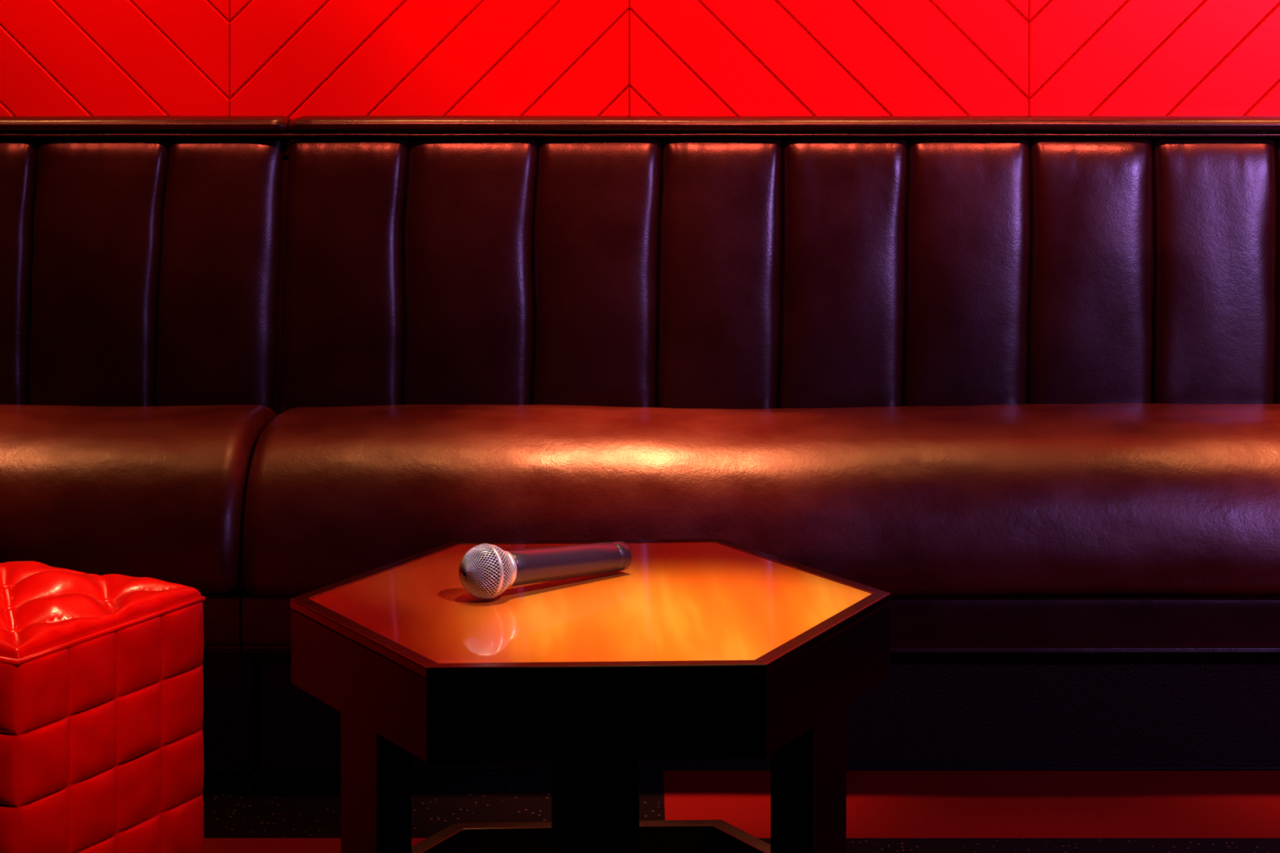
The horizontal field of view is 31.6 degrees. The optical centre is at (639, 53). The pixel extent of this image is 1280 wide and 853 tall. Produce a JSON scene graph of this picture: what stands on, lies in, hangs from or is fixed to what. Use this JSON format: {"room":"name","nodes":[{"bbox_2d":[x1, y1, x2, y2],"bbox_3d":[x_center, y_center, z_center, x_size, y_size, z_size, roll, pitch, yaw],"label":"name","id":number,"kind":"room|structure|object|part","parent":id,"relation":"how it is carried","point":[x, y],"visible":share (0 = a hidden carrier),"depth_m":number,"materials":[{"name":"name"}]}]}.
{"room":"karaoke room","nodes":[
{"label":"karaoke room","id":0,"kind":"room"},
{"bbox_2d":[229,0,1128,595],"bbox_3d":[0.100,-0.210,3.790,5.400,2.500,0.100,0,0,0],"label":"wall","id":1,"kind":"structure","parent":0,"point":[629,86],"depth_m":3.74,"materials":[{"name":"red"}]},
{"bbox_2d":[0,0,1279,119],"bbox_3d":[0.011,-0.358,3.733,5.216,2.196,0.013,0,0,0],"label":"wall panel","id":2,"kind":"object","parent":1,"relation":"attached to","point":[58,57],"depth_m":3.73,"materials":[{"name":"red wood"}]},
{"bbox_2d":[202,764,1279,852],"bbox_3d":[0.100,1.065,1.220,5.400,0.050,5.040,0,0,0],"label":"floor","id":3,"kind":"structure","parent":0,"point":[256,811],"depth_m":3.12,"materials":[{"name":"black stone"}]},
{"bbox_2d":[0,560,205,852],"bbox_3d":[-0.762,0.827,2.624,0.416,0.427,0.338,0,0,27],"label":"ottoman","id":4,"kind":"object","parent":3,"relation":"on","point":[102,686],"visible":1,"depth_m":2.54,"materials":[{"name":"red leather"}]},
{"bbox_2d":[289,538,890,852],"bbox_3d":[-0.051,0.808,2.400,0.637,0.464,0.552,0,0,-2],"label":"side table","id":5,"kind":"object","parent":3,"relation":"on","point":[698,649],"visible":0.98,"depth_m":2.26,"materials":[{"name":"red wood"}]},
{"bbox_3d":[-0.265,0.853,2.265,0.038,0.373,0.086,0,0,-32],"label":"leg","id":6,"kind":"part","parent":5,"relation":"part of","materials":[{"name":"black wood"}]},
{"bbox_2d":[458,541,631,599],"bbox_3d":[-0.105,0.547,2.444,0.058,0.058,0.220,0,0,45],"label":"microphone","id":7,"kind":"object","parent":5,"relation":"on","point":[486,571],"visible":1,"depth_m":2.41,"materials":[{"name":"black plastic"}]},
{"bbox_2d":[458,544,512,599],"bbox_3d":[-0.165,0.547,2.384,0.051,0.057,0.057,5,-3,-41],"label":"grille","id":8,"kind":"object","parent":7,"relation":"attached to","point":[486,571],"depth_m":2.37,"materials":[{"name":"silver metal"}]},
{"bbox_3d":[-0.081,0.554,2.458,0.165,0.037,0.037,5,-3,-41],"label":"handle","id":9,"kind":"part","parent":7,"relation":"part of","materials":[{"name":"black metal"}]},
{"bbox_3d":[-0.052,0.853,2.651,0.103,0.374,0.049,0,0,-2],"label":"leg","id":10,"kind":"part","parent":5,"relation":"part of","materials":[{"name":"black wood"}]},
{"bbox_3d":[0.171,0.853,2.283,0.046,0.373,0.088,0,0,28],"label":"leg","id":11,"kind":"part","parent":5,"relation":"part of","materials":[{"name":"black wood"}]},
{"bbox_2d":[0,115,1279,772],"bbox_3d":[0.100,0.570,3.470,5.380,0.937,0.508,0,0,0],"label":"sofa","id":12,"kind":"object","parent":3,"relation":"on","point":[1014,380],"visible":0.89,"depth_m":3.58,"materials":[{"name":"red leather"}]},
{"bbox_2d":[0,404,276,593],"bbox_3d":[-1.582,0.662,3.420,2.015,0.234,0.406,0,0,0],"label":"seat cushion","id":13,"kind":"object","parent":12,"relation":"on","point":[164,492],"depth_m":3.26,"materials":[{"name":"red leather"}]},
{"bbox_3d":[-1.610,0.952,3.440,1.960,0.175,0.320,0,0,0],"label":"panel short","id":14,"kind":"part","parent":12,"relation":"part of","materials":[{"name":"leather"}]},
{"bbox_3d":[-0.593,0.952,3.431,0.069,0.175,0.338,0,0,0],"label":"post","id":15,"kind":"part","parent":12,"relation":"part of","materials":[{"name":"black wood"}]},
{"bbox_2d":[241,403,1279,595],"bbox_3d":[1.109,0.664,3.419,3.362,0.233,0.406,0,0,0],"label":"seat cushion","id":16,"kind":"object","parent":12,"relation":"on","point":[895,499],"depth_m":3.26,"materials":[{"name":"red leather"}]},
{"bbox_3d":[1.117,1.037,3.277,3.345,0.004,0.005,0,0,0],"label":"foot rail","id":17,"kind":"part","parent":12,"relation":"part of","materials":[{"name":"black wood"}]},
{"bbox_3d":[1.117,0.952,3.440,3.345,0.175,0.320,0,0,0],"label":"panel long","id":18,"kind":"part","parent":12,"relation":"part of","materials":[{"name":"leather"}]}
]}

